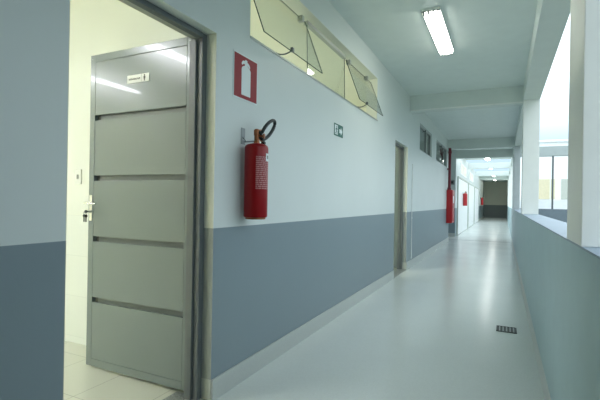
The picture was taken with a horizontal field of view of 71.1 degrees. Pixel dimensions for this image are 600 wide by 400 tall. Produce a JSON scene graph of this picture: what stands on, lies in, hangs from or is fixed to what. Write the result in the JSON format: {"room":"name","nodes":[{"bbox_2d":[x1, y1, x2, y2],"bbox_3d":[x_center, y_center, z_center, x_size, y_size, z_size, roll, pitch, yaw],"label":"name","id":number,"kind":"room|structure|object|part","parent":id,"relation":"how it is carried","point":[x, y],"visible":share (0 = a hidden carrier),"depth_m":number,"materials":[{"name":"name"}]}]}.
{"room":"school corridor","nodes":[
{"label":"school corridor","id":0,"kind":"room"},
{"bbox_2d":[64,0,186,344],"bbox_3d":[-2.706,-0.404,3.915,4.905,3.130,0.080,1,0,26],"label":"wall","id":1,"kind":"structure","parent":0,"point":[97,27],"depth_m":3.41,"materials":[{"name":"paint"}]},
{"bbox_2d":[75,169,81,183],"bbox_3d":[-1.812,-0.190,3.428,0.075,0.120,0.014,1,0,26],"label":"light switch","id":2,"kind":"object","parent":1,"relation":"attached to","point":[78,172],"visible":1,"depth_m":3.42,"materials":[{"name":"white plastic"}]},
{"bbox_2d":[0,0,447,399],"bbox_3d":[0.270,-0.354,4.262,0.150,3.130,19.900,1,0,26],"label":"wall","id":3,"kind":"structure","parent":0,"point":[326,234],"depth_m":2.81,"materials":[{"name":"paint"}]},
{"bbox_2d":[83,37,191,390],"bbox_3d":[-1.067,0.077,2.726,0.935,2.160,0.107,1,0,26],"label":"door","id":4,"kind":"structure","parent":3,"relation":"in","point":[138,160],"depth_m":2.73,"materials":[{"name":"grey metal"}]},
{"bbox_2d":[83,210,89,221],"bbox_3d":[-1.474,0.110,2.900,0.008,0.084,0.054,1,0,26],"label":"key","id":5,"kind":"object","parent":4,"relation":"hanging from","point":[85,211],"visible":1,"depth_m":2.89,"materials":[{"name":"metal"}]},
{"bbox_3d":[-1.426,0.023,2.876,0.126,0.022,0.064,1,0,26],"label":"lever","id":6,"kind":"part","parent":4,"relation":"part of","materials":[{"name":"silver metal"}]},
{"bbox_3d":[-1.459,0.056,2.929,0.028,0.180,0.004,1,0,26],"label":"handle plate","id":7,"kind":"part","parent":4,"relation":"part of","materials":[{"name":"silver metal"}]},
{"bbox_3d":[-1.081,0.910,2.749,0.809,0.390,0.015,1,0,26],"label":"panel","id":8,"kind":"part","parent":4,"relation":"part of","materials":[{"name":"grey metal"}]},
{"bbox_3d":[-1.075,0.486,2.750,0.809,0.386,0.015,1,0,26],"label":"panel","id":9,"kind":"part","parent":4,"relation":"part of","materials":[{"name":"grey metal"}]},
{"bbox_3d":[-1.067,0.065,2.751,0.809,0.384,0.015,1,0,26],"label":"panel","id":10,"kind":"part","parent":4,"relation":"part of","materials":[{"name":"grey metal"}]},
{"bbox_3d":[-1.061,-0.355,2.751,0.809,0.384,0.015,1,0,26],"label":"panel","id":11,"kind":"part","parent":4,"relation":"part of","materials":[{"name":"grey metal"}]},
{"bbox_3d":[-1.054,-0.767,2.752,0.809,0.368,0.015,1,0,26],"label":"panel","id":12,"kind":"part","parent":4,"relation":"part of","materials":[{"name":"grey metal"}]},
{"bbox_2d":[63,0,216,399],"bbox_3d":[-0.782,0.098,2.102,0.148,2.185,0.937,1,0,26],"label":"trim","id":13,"kind":"structure","parent":3,"relation":"attached to","point":[211,38],"depth_m":2.50,"materials":[{"name":"paint"}]},
{"bbox_2d":[119,0,195,38],"bbox_3d":[-0.817,-0.982,2.129,0.045,0.026,0.845,1,0,26],"label":"trim","id":14,"kind":"structure","parent":3,"relation":"attached to","point":[126,2],"depth_m":2.24,"materials":[{"name":"grey metal"}]},
{"bbox_2d":[127,0,206,399],"bbox_3d":[-0.813,0.097,2.117,0.083,2.185,0.929,1,0,26],"label":"trim","id":15,"kind":"structure","parent":3,"relation":"attached to","point":[194,244],"depth_m":2.49,"materials":[{"name":"grey metal"}]},
{"bbox_2d":[163,391,206,399],"bbox_3d":[-0.847,1.185,2.123,0.259,0.010,0.927,1,0,26],"label":"trim","id":16,"kind":"structure","parent":3,"relation":"attached to","point":[177,395],"depth_m":2.51,"materials":[{"name":"grey stone"}]},
{"bbox_2d":[233,49,257,105],"bbox_3d":[-0.357,-0.801,2.774,0.005,0.295,0.287,1,0,26],"label":"sign","id":17,"kind":"object","parent":3,"relation":"attached to","point":[245,70],"visible":1,"depth_m":2.76,"materials":[{"name":"red plastic"}]},
{"bbox_2d":[241,128,253,144],"bbox_3d":[-0.339,-0.418,2.738,0.081,0.107,0.045,1,0,26],"label":"wall bracket","id":18,"kind":"object","parent":3,"relation":"attached to","point":[243,140],"visible":1,"depth_m":2.75,"materials":[{"name":"metal"}]},
{"bbox_3d":[-0.374,-0.418,2.755,0.003,0.107,0.045,1,0,26],"label":"plate","id":19,"kind":"part","parent":18,"relation":"part of","materials":[{"name":"metal"}]},
{"bbox_2d":[244,119,275,219],"bbox_3d":[-0.258,-0.214,2.789,0.155,0.678,0.275,1,0,26],"label":"fire extinguisher","id":20,"kind":"object","parent":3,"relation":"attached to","point":[256,153],"visible":1,"depth_m":2.67,"materials":[{"name":"red metal"}]},
{"bbox_2d":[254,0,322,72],"bbox_3d":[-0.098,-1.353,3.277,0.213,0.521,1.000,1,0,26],"label":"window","id":21,"kind":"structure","parent":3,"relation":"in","point":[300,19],"depth_m":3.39,"materials":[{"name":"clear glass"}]},
{"bbox_3d":[-0.123,-1.118,3.167,0.159,0.050,0.042,1,0,20],"label":"stay arm","id":22,"kind":"part","parent":21,"relation":"part of","materials":[{"name":"grey metal"}]},
{"bbox_2d":[250,0,366,107],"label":"window","id":23,"kind":"structure","parent":3,"relation":"in","point":[310,26],"depth_m":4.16,"materials":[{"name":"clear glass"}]},
{"bbox_3d":[0.276,-1.597,4.243,0.040,0.034,1.010,1,0,26],"label":"head rail","id":24,"kind":"part","parent":23,"relation":"part of","materials":[{"name":"grey metal"}]},
{"bbox_3d":[0.281,-1.343,4.238,0.021,0.483,0.990,1,0,26],"label":"pane","id":25,"kind":"part","parent":23,"relation":"part of","materials":[{"name":"clear glass"}]},
{"bbox_2d":[250,36,377,120],"bbox_3d":[0.290,-1.083,4.276,0.159,0.012,3.170,1,0,26],"label":"trim","id":26,"kind":"structure","parent":3,"relation":"attached to","point":[251,37],"depth_m":3.57,"materials":[{"name":"beige paint"}]},
{"bbox_2d":[281,0,377,118],"bbox_3d":[0.287,-1.369,4.263,0.147,0.560,3.140,1,0,26],"label":"trim","id":27,"kind":"structure","parent":3,"relation":"attached to","point":[297,6],"depth_m":4.61,"materials":[{"name":"paint"}]},
{"bbox_2d":[211,237,448,399],"bbox_3d":[0.319,1.147,4.224,0.012,0.130,19.900,1,0,26],"label":"baseboard","id":28,"kind":"structure","parent":3,"relation":"attached to","point":[224,382],"depth_m":3.39,"materials":[{"name":"stone"}]},
{"bbox_2d":[334,123,342,137],"bbox_3d":[0.400,-0.717,4.339,0.005,0.124,0.255,1,0,26],"label":"exit sign","id":29,"kind":"object","parent":3,"relation":"attached to","point":[338,129],"visible":1,"depth_m":4.33,"materials":[{"name":"green plastic"}]},
{"bbox_2d":[346,60,382,115],"bbox_3d":[0.804,-1.337,5.146,0.208,0.517,1.000,1,0,26],"label":"window","id":30,"kind":"structure","parent":3,"relation":"in","point":[348,62],"depth_m":4.91,"materials":[{"name":"clear glass"}]},
{"bbox_2d":[393,147,398,266],"bbox_3d":[1.350,0.124,7.716,0.935,2.160,0.107,1,0,26],"label":"door","id":31,"kind":"structure","parent":3,"relation":"in","point":[396,148],"depth_m":7.55,"materials":[{"name":"grey metal"}]},
{"bbox_2d":[393,268,405,277],"bbox_3d":[1.565,1.232,7.100,0.259,0.010,0.955,1,0,26],"label":"trim","id":32,"kind":"structure","parent":3,"relation":"attached to","point":[397,272],"depth_m":7.22,"materials":[{"name":"grey stone"}]},
{"bbox_2d":[393,142,407,268],"bbox_3d":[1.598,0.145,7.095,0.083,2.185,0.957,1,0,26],"label":"trim","id":33,"kind":"structure","parent":3,"relation":"attached to","point":[401,151],"depth_m":7.48,"materials":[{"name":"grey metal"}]},
{"bbox_2d":[411,164,412,257],"bbox_3d":[2.090,0.212,7.842,0.018,1.770,0.030,1,0,26],"label":"cable conduit","id":34,"kind":"object","parent":3,"relation":"attached to","point":[412,164],"visible":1,"depth_m":7.84,"materials":[{"name":"white plastic"}]},
{"bbox_2d":[420,125,430,155],"bbox_3d":[2.735,-1.286,9.255,0.065,0.550,1.580,1,0,26],"label":"window","id":35,"kind":"structure","parent":3,"relation":"in","point":[425,131],"depth_m":9.43,"materials":[{"name":"grey metal"}]},
{"bbox_2d":[436,141,445,166],"bbox_3d":[3.938,-1.262,11.633,0.155,0.550,2.250,1,0,26],"label":"window","id":36,"kind":"structure","parent":3,"relation":"in","point":[440,150],"depth_m":11.56,"materials":[{"name":"glass"}]},
{"bbox_3d":[3.720,-1.262,11.239,0.058,0.461,1.250,1,0,26],"label":"pane","id":37,"kind":"part","parent":36,"relation":"part of","materials":[{"name":"grey glass"}]},
{"bbox_3d":[4.177,-1.252,12.240,0.009,0.460,0.850,1,0,26],"label":"pane","id":38,"kind":"part","parent":36,"relation":"part of","materials":[{"name":"grey glass"}]},
{"bbox_2d":[447,148,451,189],"bbox_3d":[4.508,-0.936,12.671,0.126,1.260,0.112,1,0,26],"label":"riser pipe","id":39,"kind":"object","parent":3,"relation":"attached to","point":[449,150],"visible":1,"depth_m":12.63,"materials":[{"name":"red metal"}]},
{"bbox_2d":[446,190,454,222],"bbox_3d":[4.605,0.196,12.835,0.190,1.000,0.560,1,0,26],"label":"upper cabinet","id":40,"kind":"object","parent":3,"relation":"attached to","point":[450,197],"visible":1,"depth_m":12.60,"materials":[{"name":"red metal"}]},
{"bbox_3d":[4.670,0.197,12.803,0.015,0.970,0.540,1,0,26],"label":"door","id":41,"kind":"part","parent":40,"relation":"part of","materials":[{"name":"red metal"}]},
{"bbox_2d":[63,217,544,399],"bbox_3d":[4.168,1.393,17.247,8.500,0.206,46.700,1,0,26],"label":"floor","id":42,"kind":"structure","parent":0,"point":[428,333],"depth_m":3.42,"materials":[{"name":"stone"}]},
{"bbox_2d":[496,325,516,333],"bbox_3d":[1.971,1.246,4.011,0.175,0.026,0.190,1,0,26],"label":"floor vent","id":43,"kind":"object","parent":42,"relation":"in","point":[498,328],"visible":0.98,"depth_m":4.01,"materials":[{"name":"black metal"}]},
{"bbox_2d":[512,157,513,208],"bbox_3d":[7.299,-0.058,14.272,0.152,2.800,0.250,1,0,26],"label":"pillar","id":44,"kind":"structure","parent":42,"relation":"on","point":[513,157],"depth_m":14.19,"materials":[{"name":"grey paint"}]},
{"bbox_2d":[456,148,513,158],"bbox_3d":[6.509,-1.615,14.669,1.965,0.290,0.250,1,0,26],"label":"lintel","id":45,"kind":"object","parent":44,"relation":"on","point":[508,152],"visible":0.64,"depth_m":14.57,"materials":[{"name":"paint"}]},
{"bbox_2d":[420,142,439,161],"bbox_3d":[2.375,-0.304,14.231,5.055,3.130,0.119,1,0,26],"label":"wall","id":46,"kind":"structure","parent":0,"point":[421,143],"depth_m":13.43,"materials":[{"name":"paint"}]},
{"bbox_2d":[328,0,537,181],"bbox_3d":[4.179,-1.925,17.162,8.500,0.180,46.900,1,0,26],"label":"ceiling","id":47,"kind":"structure","parent":0,"point":[491,39],"depth_m":5.23,"materials":[{"name":"paint"}]},
{"bbox_2d":[421,6,453,55],"bbox_3d":[1.575,-1.866,4.738,0.180,0.062,1.290,1,0,26],"label":"ceiling light","id":48,"kind":"object","parent":47,"relation":"attached to","point":[434,18],"visible":1,"depth_m":4.57,"materials":[{"name":"white plastic"}]},
{"bbox_2d":[410,85,523,113],"bbox_3d":[2.855,-1.729,7.301,1.812,0.285,0.200,1,0,26],"label":"cross beam","id":49,"kind":"structure","parent":47,"relation":"attached to","point":[514,93],"depth_m":7.19,"materials":[{"name":"paint"}]},
{"bbox_2d":[411,101,522,110],"bbox_3d":[2.807,-1.602,7.205,1.793,0.018,0.012,1,0,26],"label":"trim","id":50,"kind":"structure","parent":49,"relation":"attached to","point":[522,101],"depth_m":7.17,"materials":[{"name":"white plastic"}]},
{"bbox_2d":[448,137,514,149],"bbox_3d":[5.383,-1.679,12.520,1.812,0.285,0.200,1,0,26],"label":"cross beam","id":51,"kind":"structure","parent":47,"relation":"attached to","point":[502,142],"depth_m":12.42,"materials":[{"name":"paint"}]},
{"bbox_2d":[480,176,507,179],"bbox_3d":[13.536,-1.526,29.349,1.813,0.270,0.200,1,0,26],"label":"cross beam","id":52,"kind":"structure","parent":47,"relation":"attached to","point":[481,177],"depth_m":29.24,"materials":[{"name":"paint"}]},
{"bbox_2d":[513,0,570,154],"bbox_3d":[2.533,-1.753,4.290,0.233,0.258,21.900,1,0,26],"label":"beam","id":53,"kind":"structure","parent":47,"relation":"attached to","point":[551,17],"depth_m":4.49,"materials":[{"name":"paint"}]},
{"bbox_2d":[448,150,456,235],"bbox_3d":[3.373,-0.284,16.176,4.955,3.130,0.250,1,0,26],"label":"wall","id":54,"kind":"structure","parent":0,"point":[451,226],"depth_m":15.02,"materials":[{"name":"paint"}]},
{"bbox_2d":[456,159,483,233],"bbox_3d":[10.897,-0.145,26.197,0.150,3.130,24.350,1,0,26],"label":"wall","id":55,"kind":"structure","parent":0,"point":[477,182],"depth_m":24.49,"materials":[{"name":"paint"}]},
{"bbox_2d":[456,176,467,235],"bbox_3d":[6.857,0.240,17.650,0.045,2.200,4.770,1,0,26],"label":"door","id":56,"kind":"structure","parent":55,"relation":"in","point":[462,185],"depth_m":16.90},
{"bbox_3d":[6.746,-0.267,17.292,0.081,0.110,0.060,1,0,26],"label":"wall bracket","id":57,"kind":"object","parent":56,"relation":"attached to","visible":0},
{"bbox_2d":[463,191,466,205],"bbox_3d":[6.795,-0.057,17.268,0.178,0.591,0.169,1,0,2],"label":"fire extinguisher","id":58,"kind":"object","parent":57,"relation":"attached to","point":[465,193],"visible":1,"depth_m":17.20,"materials":[{"name":"red metal"}]},
{"bbox_2d":[460,162,466,177],"bbox_3d":[6.925,-1.233,17.770,0.020,0.450,3.000,1,0,26],"label":"window","id":59,"kind":"structure","parent":55,"relation":"in","point":[463,170],"depth_m":17.70,"materials":[{"name":"beige paint"}]},
{"bbox_3d":[6.920,-1.234,17.772,0.006,0.370,2.920,1,0,26],"label":"pane","id":60,"kind":"part","parent":59,"relation":"part of","materials":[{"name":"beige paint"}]},
{"bbox_2d":[448,216,483,236],"bbox_3d":[10.773,1.353,26.098,0.267,0.130,24.612,1,0,26],"label":"baseboard","id":61,"kind":"structure","parent":55,"relation":"attached to","point":[449,234],"depth_m":15.04,"materials":[{"name":"stone"}]},
{"bbox_2d":[469,171,472,182],"bbox_3d":[9.017,-1.192,22.090,0.020,0.450,2.800,1,0,26],"label":"window","id":62,"kind":"structure","parent":55,"relation":"in","point":[470,173],"depth_m":21.73,"materials":[{"name":"beige paint"}]},
{"bbox_2d":[468,183,474,227],"bbox_3d":[9.004,0.283,22.082,0.045,2.200,4.320,1,0,26],"label":"door","id":63,"kind":"structure","parent":55,"relation":"in","point":[471,188],"depth_m":21.66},
{"bbox_2d":[474,187,478,223],"bbox_3d":[11.009,0.322,26.222,0.045,2.200,4.120,1,0,26],"label":"door","id":64,"kind":"structure","parent":55,"relation":"in","point":[476,193],"depth_m":26.11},
{"bbox_2d":[468,162,510,168],"bbox_3d":[8.915,-1.617,19.810,1.813,0.270,0.200,1,0,26],"label":"cross beam","id":65,"kind":"structure","parent":55,"relation":"attached to","point":[498,165],"depth_m":19.71,"materials":[{"name":"paint"}]},
{"bbox_2d":[475,171,508,175],"bbox_3d":[11.400,-1.569,24.939,1.813,0.270,0.200,1,0,26],"label":"cross beam","id":66,"kind":"structure","parent":55,"relation":"attached to","point":[477,173],"depth_m":24.85,"materials":[{"name":"paint"}]},
{"bbox_2d":[484,182,506,217],"bbox_3d":[17.236,-0.024,36.766,2.045,3.130,0.200,1,0,26],"label":"wall","id":67,"kind":"structure","parent":0,"point":[495,193],"depth_m":36.72,"materials":[{"name":"paint"}]},
{"bbox_2d":[520,208,566,222],"bbox_3d":[13.450,1.010,11.254,13.580,1.260,0.200,1,0,26],"label":"wall","id":68,"kind":"structure","parent":0,"point":[558,214],"depth_m":13.64,"materials":[{"name":"paint"}]},
{"bbox_2d":[551,156,553,208],"bbox_3d":[8.283,-0.572,13.772,0.050,1.740,0.060,1,0,26],"label":"post","id":69,"kind":"object","parent":68,"relation":"on","point":[552,156],"visible":1,"depth_m":13.75,"materials":[{"name":"grey metal"}]},
{"bbox_2d":[520,146,567,156],"bbox_3d":[13.503,-1.505,11.280,13.580,0.290,0.250,1,0,26],"label":"lintel","id":70,"kind":"object","parent":69,"relation":"on","point":[543,151],"depth_m":13.69,"materials":[{"name":"paint"}]},
{"bbox_2d":[520,200,566,208],"bbox_3d":[14.482,0.780,13.284,13.500,1.360,0.150,1,0,26],"label":"wall","id":71,"kind":"structure","parent":0,"point":[543,204],"depth_m":15.69,"materials":[{"name":"white paint"}]},
{"bbox_2d":[507,180,599,399],"bbox_3d":[7.872,-0.211,15.357,0.232,3.130,46.500,1,0,26],"label":"wall","id":72,"kind":"structure","parent":0,"point":[561,280],"depth_m":2.08,"materials":[{"name":"grey paint"}]},
{"bbox_2d":[508,174,509,206],"bbox_3d":[12.326,-0.551,24.537,0.232,1.915,0.300,1,0,26],"label":"pillar","id":73,"kind":"structure","parent":72,"relation":"on","point":[509,174],"depth_m":24.43,"materials":[{"name":"paint"}]},
{"bbox_2d":[510,166,512,207],"bbox_3d":[9.841,-0.600,19.407,0.232,1.915,0.300,1,0,26],"label":"pillar","id":74,"kind":"structure","parent":72,"relation":"on","point":[511,168],"depth_m":19.31,"materials":[{"name":"paint"}]},
{"bbox_2d":[511,238,550,399],"bbox_3d":[2.370,1.218,4.341,0.022,0.055,21.900,1,0,26],"label":"baseboard","id":75,"kind":"structure","parent":72,"relation":"attached to","point":[546,393],"depth_m":3.50,"materials":[{"name":"stone"}]},
{"bbox_2d":[513,209,599,258],"bbox_3d":[2.505,0.209,4.285,0.242,0.008,21.900,1,0,26],"label":"trim","id":76,"kind":"structure","parent":72,"relation":"on","point":[559,228],"depth_m":3.04,"materials":[{"name":"paint"}]},
{"bbox_2d":[514,146,520,209],"bbox_3d":[6.259,-0.636,12.114,0.148,1.829,0.250,1,0,26],"label":"pillar","id":77,"kind":"structure","parent":76,"relation":"on","point":[517,148],"depth_m":12.00,"materials":[{"name":"grey paint"}]},
{"bbox_2d":[521,99,539,213],"bbox_3d":[3.745,-0.685,6.826,0.233,1.829,0.300,1,0,26],"label":"pillar","id":78,"kind":"structure","parent":76,"relation":"on","point":[530,126],"depth_m":6.69,"materials":[{"name":"paint"}]},
{"bbox_2d":[567,0,599,247],"bbox_3d":[1.273,-0.734,1.724,0.233,1.829,0.400,1,0,26],"label":"pillar","id":79,"kind":"structure","parent":76,"relation":"on","point":[583,198],"depth_m":1.59,"materials":[{"name":"paint"}]},
{"label":"outside","id":80,"kind":"structure","parent":0,"visible":0},
{"bbox_3d":[33.735,1.982,0.307,59.500,0.050,110.000,1,0,26],"label":"ground","id":81,"kind":"structure","parent":80,"visible":0},
{"bbox_2d":[520,139,567,200],"bbox_3d":[32.955,-1.696,39.056,23.400,7.400,9.400,1,0,26],"label":"outbuilding","id":82,"kind":"structure","parent":81,"relation":"on","point":[560,190],"depth_m":38.68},
{"bbox_3d":[22.533,-1.013,39.070,1.200,1.850,0.050,1,0,26],"label":"panel","id":83,"kind":"part","parent":82,"relation":"part of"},
{"bbox_3d":[23.302,-1.001,38.697,0.300,1.850,0.050,1,0,26],"label":"panel","id":84,"kind":"part","parent":82,"relation":"part of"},
{"bbox_3d":[24.591,-0.981,38.073,1.575,1.850,0.050,1,0,26],"label":"panel","id":85,"kind":"part","parent":82,"relation":"part of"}
]}

